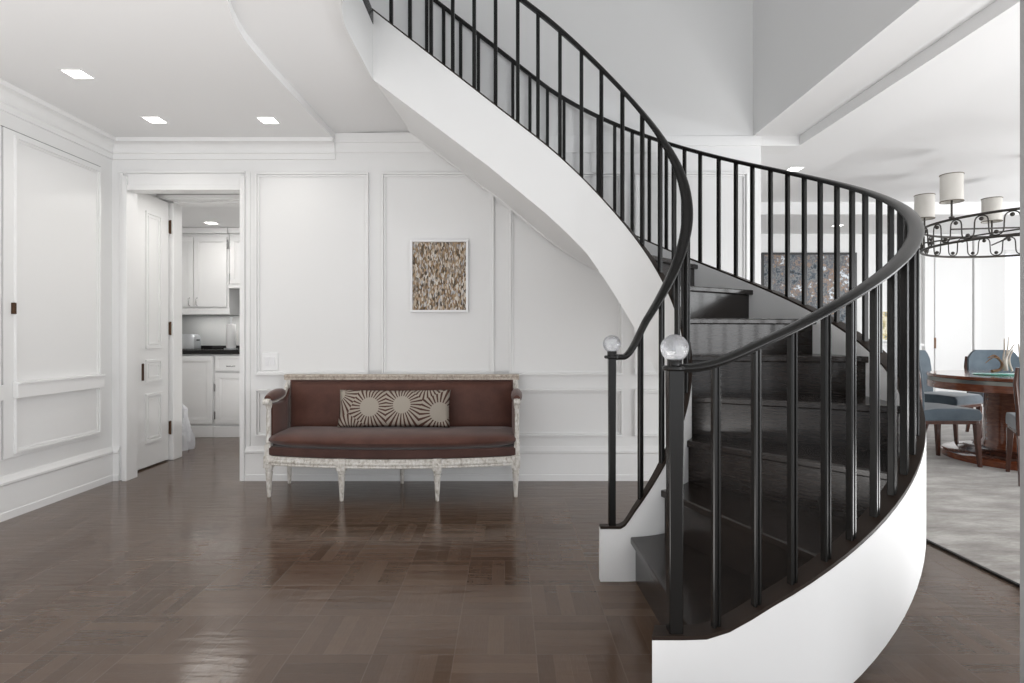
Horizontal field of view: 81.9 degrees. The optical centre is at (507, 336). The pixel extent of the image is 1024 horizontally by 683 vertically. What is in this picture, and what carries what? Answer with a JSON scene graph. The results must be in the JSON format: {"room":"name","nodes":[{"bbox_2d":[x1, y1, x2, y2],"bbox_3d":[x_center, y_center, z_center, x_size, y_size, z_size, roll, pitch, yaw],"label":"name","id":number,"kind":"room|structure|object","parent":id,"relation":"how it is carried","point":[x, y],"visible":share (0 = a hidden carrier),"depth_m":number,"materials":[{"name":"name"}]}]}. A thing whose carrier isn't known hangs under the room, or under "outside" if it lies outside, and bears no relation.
{"room":"entrance hall","nodes":[
{"label":"entrance hall","id":0,"kind":"room"},
{"bbox_2d":[0,110,111,476],"bbox_3d":[-3.082,-0.197,0.755,0.120,2.594,7.510,0,0,0],"label":"wall","id":1,"kind":"structure","parent":0,"point":[32,460],"depth_m":4.38,"materials":[{"name":"white paint"}]},
{"bbox_2d":[0,125,5,460],"bbox_3d":[-3.010,-0.257,3.062,0.065,1.990,0.900,0,0,0],"label":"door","id":2,"kind":"structure","parent":1,"relation":"in","point":[2,387],"depth_m":3.49,"materials":[{"name":"white paint"}]},
{"bbox_2d":[1,125,105,459],"bbox_3d":[-3.006,-0.261,3.948,0.072,1.997,0.862,0,0,0],"label":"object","id":3,"kind":"structure","parent":1,"relation":"in","point":[53,379],"depth_m":3.88,"materials":[{"name":"white paint"}]},
{"bbox_2d":[0,446,119,521],"bbox_3d":[-2.993,0.969,0.757,0.066,0.262,7.514,0,0,0],"label":"baseboard","id":4,"kind":"structure","parent":1,"relation":"attached to","point":[22,492],"depth_m":3.92,"materials":[{"name":"white paint"}]},
{"bbox_2d":[0,79,335,159],"bbox_3d":[-2.171,-1.424,1.007,1.711,0.148,7.014,0,0,0],"label":"trim","id":5,"kind":"structure","parent":1,"relation":"attached to","point":[15,101],"depth_m":4.43,"materials":[{"name":"white paint"}]},
{"bbox_2d":[158,194,239,227],"bbox_3d":[-3.100,-1.295,5.905,2.600,0.110,2.590,0,0,0],"label":"ceiling","id":6,"kind":"structure","parent":0,"point":[227,217],"depth_m":6.11,"materials":[{"name":"white paint"}]},
{"bbox_2d":[182,233,239,344],"bbox_3d":[-3.100,-0.100,7.150,2.400,2.400,0.100,0,0,0],"label":"wall","id":7,"kind":"structure","parent":0,"point":[211,329],"depth_m":7.10,"materials":[{"name":"grey paint"}]},
{"bbox_2d":[182,227,239,314],"bbox_3d":[-3.634,-0.744,6.892,0.933,0.988,0.406,0,0,0],"label":"upper cabinet","id":8,"kind":"object","parent":7,"relation":"attached to","point":[205,250],"visible":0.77,"depth_m":6.73,"materials":[{"name":"white paint"}]},
{"bbox_2d":[228,227,239,289],"bbox_3d":[-2.840,-0.892,6.897,0.680,0.691,0.395,0,0,0],"label":"upper cabinet","id":9,"kind":"object","parent":7,"relation":"attached to","point":[234,242],"visible":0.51,"depth_m":6.72,"materials":[{"name":"white paint"}]},
{"bbox_2d":[230,0,407,132],"bbox_3d":[-0.848,-1.700,3.063,1.130,0.310,3.071,0,0,-19],"label":"ceiling","id":10,"kind":"structure","parent":0,"point":[308,42],"depth_m":3.37,"materials":[{"name":"white paint"}]},
{"bbox_2d":[341,0,372,79],"bbox_3d":[-0.598,-1.768,2.820,0.469,0.355,1.748,0,0,-31],"label":"trim","id":11,"kind":"structure","parent":10,"relation":"attached to","point":[358,24],"depth_m":3.35,"materials":[{"name":"white paint"}]},
{"bbox_2d":[363,0,372,22],"bbox_3d":[-0.595,-1.975,2.819,0.471,0.080,1.750,0,0,-31],"label":"trim","id":12,"kind":"structure","parent":11,"relation":"attached to","point":[367,4],"depth_m":3.56,"materials":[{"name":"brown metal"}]},
{"bbox_2d":[112,0,760,479],"bbox_3d":[-0.608,-1.550,4.560,5.085,5.300,0.100,0,0,0],"label":"wall","id":13,"kind":"structure","parent":0,"point":[687,64],"depth_m":4.51,"materials":[{"name":"white paint"}]},
{"bbox_2d":[118,171,249,480],"bbox_3d":[-2.462,-0.080,4.548,0.995,2.360,0.136,0,0,0],"label":"trim","id":14,"kind":"structure","parent":13,"relation":"attached to","point":[136,182],"depth_m":4.50,"materials":[{"name":"white paint"}]},
{"bbox_2d":[255,389,273,436],"bbox_3d":[-1.492,0.582,4.496,0.863,0.359,0.028,0,0,0],"label":"trim","id":15,"kind":"structure","parent":13,"relation":"attached to","point":[258,433],"depth_m":4.50,"materials":[{"name":"white paint"}]},
{"bbox_2d":[262,353,277,370],"bbox_3d":[-1.812,0.192,4.499,0.122,0.138,0.020,0,0,0],"label":"light switch","id":16,"kind":"object","parent":13,"relation":"attached to","point":[269,360],"visible":1,"depth_m":4.50,"materials":[{"name":"white plastic"}]},
{"bbox_2d":[255,172,368,374],"bbox_3d":[-1.492,-0.476,4.496,0.863,1.543,0.028,0,0,0],"label":"trim","id":17,"kind":"structure","parent":13,"relation":"attached to","point":[258,175],"depth_m":4.49,"materials":[{"name":"white paint"}]},
{"bbox_2d":[335,133,428,152],"bbox_3d":[-0.958,-1.474,4.502,0.715,0.148,0.024,0,0,0],"label":"trim","id":18,"kind":"structure","parent":13,"relation":"attached to","point":[344,142],"depth_m":4.50,"materials":[{"name":"white paint"}]},
{"bbox_2d":[381,172,493,373],"bbox_3d":[-0.533,-0.476,4.496,0.856,1.543,0.028,0,0,0],"label":"trim","id":19,"kind":"structure","parent":13,"relation":"attached to","point":[384,175],"depth_m":4.49,"materials":[{"name":"white paint"}]},
{"bbox_2d":[410,240,467,311],"bbox_3d":[-0.519,-0.458,4.487,0.438,0.548,0.045,0,0,0],"label":"framed artwork","id":20,"kind":"object","parent":13,"relation":"attached to","point":[438,268],"visible":1,"depth_m":4.49,"materials":[{"name":"paper"}]},
{"bbox_2d":[244,446,665,480],"bbox_3d":[-0.035,0.969,4.547,3.991,0.262,0.126,0,0,0],"label":"baseboard","id":21,"kind":"structure","parent":13,"relation":"attached to","point":[537,463],"depth_m":4.49,"materials":[{"name":"white paint"}]},
{"bbox_2d":[429,136,671,152],"bbox_3d":[0.325,-1.465,4.504,1.850,0.130,0.012,0,0,0],"label":"trim","id":22,"kind":"structure","parent":13,"relation":"attached to","point":[572,142],"depth_m":4.50,"materials":[{"name":"white paint"}]},
{"bbox_2d":[510,172,622,374],"bbox_3d":[0.445,-0.476,4.496,0.863,1.543,0.028,0,0,0],"label":"trim","id":23,"kind":"structure","parent":13,"relation":"attached to","point":[585,174],"depth_m":4.50,"materials":[{"name":"white paint"}]},
{"bbox_2d":[519,389,622,436],"bbox_3d":[0.445,0.582,4.496,0.863,0.359,0.028,0,0,0],"label":"trim","id":24,"kind":"structure","parent":13,"relation":"attached to","point":[620,391],"depth_m":4.49,"materials":[{"name":"white paint"}]},
{"bbox_2d":[634,389,665,436],"bbox_3d":[1.396,0.582,4.496,0.863,0.359,0.028,0,0,0],"label":"trim","id":25,"kind":"structure","parent":13,"relation":"attached to","point":[646,434],"depth_m":4.48,"materials":[{"name":"white paint"}]},
{"bbox_2d":[634,172,747,374],"bbox_3d":[1.396,-0.476,4.496,0.863,1.543,0.028,0,0,0],"label":"trim","id":26,"kind":"structure","parent":13,"relation":"attached to","point":[744,175],"depth_m":4.49,"materials":[{"name":"white paint"}]},
{"bbox_2d":[672,136,761,145],"bbox_3d":[1.593,-1.492,4.509,0.685,0.077,0.022,0,0,0],"label":"trim","id":27,"kind":"structure","parent":13,"relation":"attached to","point":[680,140],"depth_m":4.50,"materials":[{"name":"white paint"}]},
{"bbox_2d":[0,0,995,138],"bbox_3d":[-0.448,-1.672,0.755,5.348,0.356,7.510,0,0,0],"label":"ceiling","id":28,"kind":"structure","parent":0,"point":[192,65],"depth_m":3.29,"materials":[{"name":"white paint"}]},
{"bbox_2d":[58,69,95,78],"bbox_3d":[-2.449,-1.497,3.360,0.124,0.014,0.124,0,0,0],"label":"recessed light","id":29,"kind":"object","parent":28,"relation":"in","point":[74,73],"visible":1,"depth_m":3.35,"materials":[{"name":"white paint"}]},
{"bbox_2d":[62,70,91,77],"bbox_3d":[-2.449,-1.497,3.360,0.108,0.010,0.108,0,0,0],"label":"diffuser","id":30,"kind":"object","parent":29,"relation":"attached to","point":[72,73],"depth_m":3.35,"materials":[{"name":"white plastic"}]},
{"bbox_2d":[140,116,167,122],"bbox_3d":[-2.433,-1.497,4.070,0.124,0.014,0.124,0,0,0],"label":"recessed light","id":31,"kind":"object","parent":28,"relation":"in","point":[152,119],"visible":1,"depth_m":4.06,"materials":[{"name":"white paint"}]},
{"bbox_2d":[256,117,280,123],"bbox_3d":[-1.654,-1.497,4.080,0.124,0.014,0.124,0,0,0],"label":"recessed light","id":32,"kind":"object","parent":28,"relation":"in","point":[265,120],"visible":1,"depth_m":4.08,"materials":[{"name":"white paint"}]},
{"bbox_2d":[258,118,277,122],"bbox_3d":[-1.654,-1.497,4.080,0.108,0.010,0.108,0,0,0],"label":"diffuser","id":33,"kind":"object","parent":32,"relation":"attached to","point":[263,120],"depth_m":4.08,"materials":[{"name":"white plastic"}]},
{"bbox_2d":[0,414,1019,682],"bbox_3d":[2.300,1.150,2.800,13.400,0.100,11.600,0,0,0],"label":"floor","id":34,"kind":"structure","parent":0,"point":[184,569],"depth_m":2.52,"materials":[{"name":"brown wood"}]},
{"bbox_2d":[182,404,194,450],"bbox_3d":[-3.167,0.880,5.747,0.208,0.440,0.202,0,0,44],"label":"plastic bag","id":35,"kind":"object","parent":34,"relation":"on","point":[188,438],"visible":0.44,"depth_m":5.72,"materials":[{"name":"white plastic"}]},
{"bbox_2d":[182,354,214,436],"bbox_3d":[-3.703,0.647,6.755,0.994,0.905,0.670,0,0,0],"label":"base cabinet","id":36,"kind":"object","parent":34,"relation":"on","point":[198,370],"visible":0.34,"depth_m":6.43,"materials":[{"name":"white paint"}]},
{"bbox_2d":[182,345,239,353],"bbox_3d":[-3.275,0.152,6.755,1.950,0.084,0.680,0,0,0],"label":"countertop","id":37,"kind":"structure","parent":36,"relation":"on","point":[205,349],"depth_m":6.42,"materials":[{"name":"black stone"}]},
{"bbox_2d":[182,334,200,348],"bbox_3d":[-3.712,0.060,6.850,0.260,0.174,0.180,0,0,0],"label":"toaster","id":38,"kind":"object","parent":37,"relation":"on","point":[189,341],"visible":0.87,"depth_m":6.77,"materials":[{"name":"silver metal"}]},
{"bbox_2d":[224,317,237,348],"bbox_3d":[-3.211,-0.039,6.850,0.150,0.372,0.150,0,0,0],"label":"paper towel holder","id":39,"kind":"object","parent":37,"relation":"on","point":[230,328],"visible":0.98,"depth_m":6.81,"materials":[{"name":"white paper"}]},
{"bbox_2d":[213,354,239,436],"bbox_3d":[-2.912,0.647,6.740,0.584,0.905,0.701,0,0,0],"label":"base cabinet","id":40,"kind":"object","parent":34,"relation":"on","point":[227,366],"visible":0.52,"depth_m":6.43,"materials":[{"name":"white paint"}]},
{"bbox_2d":[262,374,521,500],"bbox_3d":[-0.790,0.692,4.169,1.786,0.816,0.552,0,0,0],"label":"sofa","id":41,"kind":"object","parent":34,"relation":"on","point":[302,430],"visible":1,"depth_m":4.07,"materials":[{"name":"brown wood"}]},
{"bbox_2d":[268,426,515,448],"bbox_3d":[-0.790,0.701,4.138,1.690,0.103,0.491,0,0,0],"label":"seat cushion","id":42,"kind":"object","parent":41,"relation":"on","point":[279,437],"depth_m":3.99,"materials":[{"name":"brown fabric"}]},
{"bbox_2d":[337,390,449,426],"bbox_3d":[-0.813,0.517,4.235,0.800,0.262,0.136,0,0,0],"label":"lumbar cushion","id":43,"kind":"object","parent":41,"relation":"on","point":[358,408],"visible":1,"depth_m":4.19,"materials":[{"name":"beige fabric"}]},
{"bbox_2d":[372,0,925,682],"bbox_3d":[0.474,-0.882,3.100,2.791,3.963,2.807,0,0,0],"label":"curved staircase","id":44,"kind":"structure","parent":34,"relation":"on","point":[777,532],"depth_m":2.64,"materials":[{"name":"white paint"}]},
{"bbox_2d":[883,343,923,352],"bbox_3d":[5.310,0.600,8.169,0.641,1.000,0.412,0,0,0],"label":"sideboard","id":45,"kind":"object","parent":34,"relation":"on","point":[884,344],"visible":0.07,"depth_m":7.99,"materials":[{"name":"white paint"}]},
{"bbox_2d":[926,423,1019,587],"bbox_3d":[5.218,1.093,4.725,5.965,0.012,5.380,0,0,0],"label":"area rug","id":46,"kind":"object","parent":34,"relation":"on","point":[973,512],"visible":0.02,"depth_m":3.71,"materials":[{"name":"fabric"}]},
{"bbox_2d":[920,365,982,467],"bbox_3d":[3.639,0.620,5.140,0.591,0.935,0.552,0,0,0],"label":"dining chair","id":47,"kind":"object","parent":46,"relation":"on","point":[937,414],"visible":0.36,"depth_m":4.89,"materials":[{"name":"blue fabric"}]},
{"bbox_2d":[920,350,982,440],"bbox_3d":[4.591,0.620,6.288,0.552,0.935,0.591,0,0,-27],"label":"dining chair","id":48,"kind":"object","parent":46,"relation":"on","point":[962,399],"visible":0.42,"depth_m":6.11,"materials":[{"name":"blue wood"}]},
{"bbox_2d":[926,370,1017,470],"bbox_3d":[4.620,0.714,5.190,1.540,0.747,1.540,0,0,0],"label":"dining table","id":49,"kind":"object","parent":46,"relation":"on","point":[998,394],"visible":0.68,"depth_m":5.13,"materials":[{"name":"brown wood"}]},
{"bbox_2d":[972,372,1014,375],"bbox_3d":[4.460,0.334,5.240,0.620,0.012,0.380,0,0,0],"label":"glass plate","id":50,"kind":"object","parent":49,"relation":"on","point":[976,373],"visible":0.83,"depth_m":5.21,"materials":[{"name":"teal glass"}]},
{"bbox_2d":[985,337,1019,372],"bbox_3d":[4.386,0.162,5.190,0.353,0.321,0.096,0,0,-7],"label":"driftwood sculpture","id":51,"kind":"object","parent":50,"relation":"on","point":[1005,361],"visible":0.96,"depth_m":5.19,"materials":[{"name":"beige wood"}]},
{"bbox_2d":[964,350,1019,431],"bbox_3d":[5.385,0.620,6.400,0.552,0.935,0.591,0,0,14],"label":"dining chair","id":52,"kind":"object","parent":46,"relation":"on","point":[976,359],"visible":0.3,"depth_m":6.64,"materials":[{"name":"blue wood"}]},
{"bbox_2d":[1005,367,1019,485],"bbox_3d":[4.059,0.620,4.373,0.552,0.935,0.591,0,0,33],"label":"dining chair","id":53,"kind":"object","parent":46,"relation":"on","point":[1012,418],"visible":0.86,"depth_m":4.32,"materials":[{"name":"brown wood"}]},
{"bbox_2d":[761,136,799,153],"bbox_3d":[2.080,-1.492,4.604,0.291,0.077,0.212,0,0,0],"label":"lintel","id":54,"kind":"object","parent":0,"point":[770,144],"visible":0.79,"depth_m":4.50,"materials":[{"name":"white paint"}]},
{"bbox_2d":[753,0,910,131],"bbox_3d":[1.923,-2.880,1.755,0.095,2.640,5.510,0,0,0],"label":"wall","id":55,"kind":"structure","parent":0,"point":[795,42],"depth_m":3.79,"materials":[{"name":"white paint"}]},
{"bbox_2d":[761,0,1019,233],"bbox_3d":[5.475,-1.628,2.750,7.050,0.344,11.500,0,0,0],"label":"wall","id":56,"kind":"structure","parent":0,"point":[985,46],"depth_m":3.82,"materials":[{"name":"white paint"}]},
{"bbox_2d":[786,167,804,170],"bbox_3d":[2.494,-1.459,5.135,0.124,0.014,0.124,0,0,0],"label":"recessed light","id":57,"kind":"object","parent":56,"relation":"in","point":[790,168],"visible":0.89,"depth_m":5.11,"materials":[{"name":"white paint"}]},
{"bbox_2d":[788,168,801,170],"bbox_3d":[2.494,-1.459,5.135,0.108,0.010,0.108,0,0,0],"label":"diffuser","id":58,"kind":"object","parent":57,"relation":"attached to","point":[789,169],"depth_m":5.15,"materials":[{"name":"white plastic"}]},
{"bbox_2d":[761,234,1019,349],"bbox_3d":[5.430,-0.250,8.475,7.140,2.700,0.150,0,0,0],"label":"wall","id":59,"kind":"structure","parent":0,"point":[992,269],"depth_m":8.40,"materials":[{"name":"white paint"}]},
{"bbox_2d":[773,253,784,293],"bbox_3d":[3.841,-0.890,8.379,0.156,0.566,0.040,0,0,0],"label":"abstract painting","id":60,"kind":"object","parent":59,"relation":"attached to","point":[778,258],"depth_m":8.38,"materials":[{"name":"grey"}]},
{"bbox_2d":[790,253,801,300],"bbox_3d":[4.082,-0.840,8.379,0.156,0.666,0.040,0,0,0],"label":"abstract painting","id":61,"kind":"object","parent":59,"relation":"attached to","point":[796,275],"depth_m":8.38,"materials":[{"name":"grey"}]},
{"bbox_2d":[840,253,848,295],"bbox_3d":[4.768,-0.875,8.379,0.113,0.595,0.040,0,0,0],"label":"abstract painting","id":62,"kind":"object","parent":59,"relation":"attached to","point":[844,257],"depth_m":8.38,"materials":[{"name":"grey"}]},
{"bbox_2d":[883,310,886,340],"bbox_3d":[5.378,-0.150,8.384,0.326,0.440,0.030,0,0,0],"label":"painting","id":63,"kind":"object","parent":59,"relation":"attached to","point":[884,311],"visible":0.03,"depth_m":8.38,"materials":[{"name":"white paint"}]},
{"bbox_2d":[922,233,933,390],"bbox_3d":[5.958,-0.178,8.370,0.128,2.556,0.060,0,0,0],"label":"trim","id":64,"kind":"structure","parent":59,"relation":"attached to","point":[927,262],"depth_m":8.34,"materials":[{"name":"white paint"}]},
{"bbox_2d":[934,241,971,392],"bbox_3d":[6.311,-0.140,8.375,0.561,2.440,0.050,0,0,0],"label":"window","id":65,"kind":"structure","parent":59,"relation":"in","point":[952,276],"depth_m":8.38,"materials":[{"name":"white glass"}]},
{"bbox_2d":[972,234,980,408],"bbox_3d":[6.656,-0.178,8.377,0.100,2.556,0.045,0,0,0],"label":"trim","id":66,"kind":"structure","parent":59,"relation":"attached to","point":[976,262],"depth_m":8.35,"materials":[{"name":"white paint"}]},
{"bbox_2d":[1005,250,1019,356],"bbox_3d":[7.763,-0.190,8.470,1.385,2.080,0.060,0,0,0],"label":"window","id":67,"kind":"structure","parent":59,"relation":"in","point":[1012,264],"depth_m":8.46,"materials":[{"name":"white glass"}]},
{"bbox_2d":[761,64,1019,201],"bbox_3d":[5.850,-1.700,4.325,6.300,0.200,5.550,0,0,0],"label":"ceiling","id":68,"kind":"structure","parent":0,"point":[976,134],"depth_m":5.25,"materials":[{"name":"white paint"}]},
{"bbox_2d":[914,172,1019,257],"bbox_3d":[4.614,-1.196,5.181,1.764,0.805,1.721,0,0,0],"label":"chandelier","id":69,"kind":"object","parent":68,"relation":"hanging from","point":[952,183],"visible":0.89,"depth_m":5.39,"materials":[{"name":"grey metal"}]},
{"bbox_2d":[1020,0,1023,682],"bbox_3d":[1.569,-0.205,1.525,0.362,2.610,0.150,0,0,0],"label":"wall","id":70,"kind":"structure","parent":0,"point":[1021,1],"depth_m":1.59,"materials":[{"name":"grey paint"}]},
{"bbox_3d":[-3.125,-0.100,5.320,2.550,2.400,0.120,0,0,0],"label":"wall","id":71,"kind":"structure","parent":0,"visible":0},
{"bbox_2d":[137,194,170,469],"bbox_3d":[-3.015,-0.049,4.973,0.060,2.273,0.546,0,0,0],"label":"door","id":72,"kind":"structure","parent":71,"relation":"in","point":[153,222],"depth_m":4.98,"materials":[{"name":"white paint"}]},
{"bbox_2d":[167,201,239,459],"bbox_3d":[-2.500,-0.065,5.320,1.100,2.330,0.150,0,0,0],"label":"trim","id":73,"kind":"structure","parent":71,"relation":"attached to","point":[175,208],"depth_m":5.28,"materials":[{"name":"white paint"}]},
{"bbox_3d":[-2.495,-0.100,4.935,1.290,2.400,0.650,0,0,0],"label":"wall","id":74,"kind":"structure","parent":0,"visible":0},
{"bbox_2d":[156,195,239,200],"bbox_3d":[-2.505,-1.218,5.192,1.110,0.035,0.105,0,0,0],"label":"trim","id":75,"kind":"structure","parent":74,"relation":"attached to","point":[161,197],"depth_m":5.14,"materials":[{"name":"white paint"}]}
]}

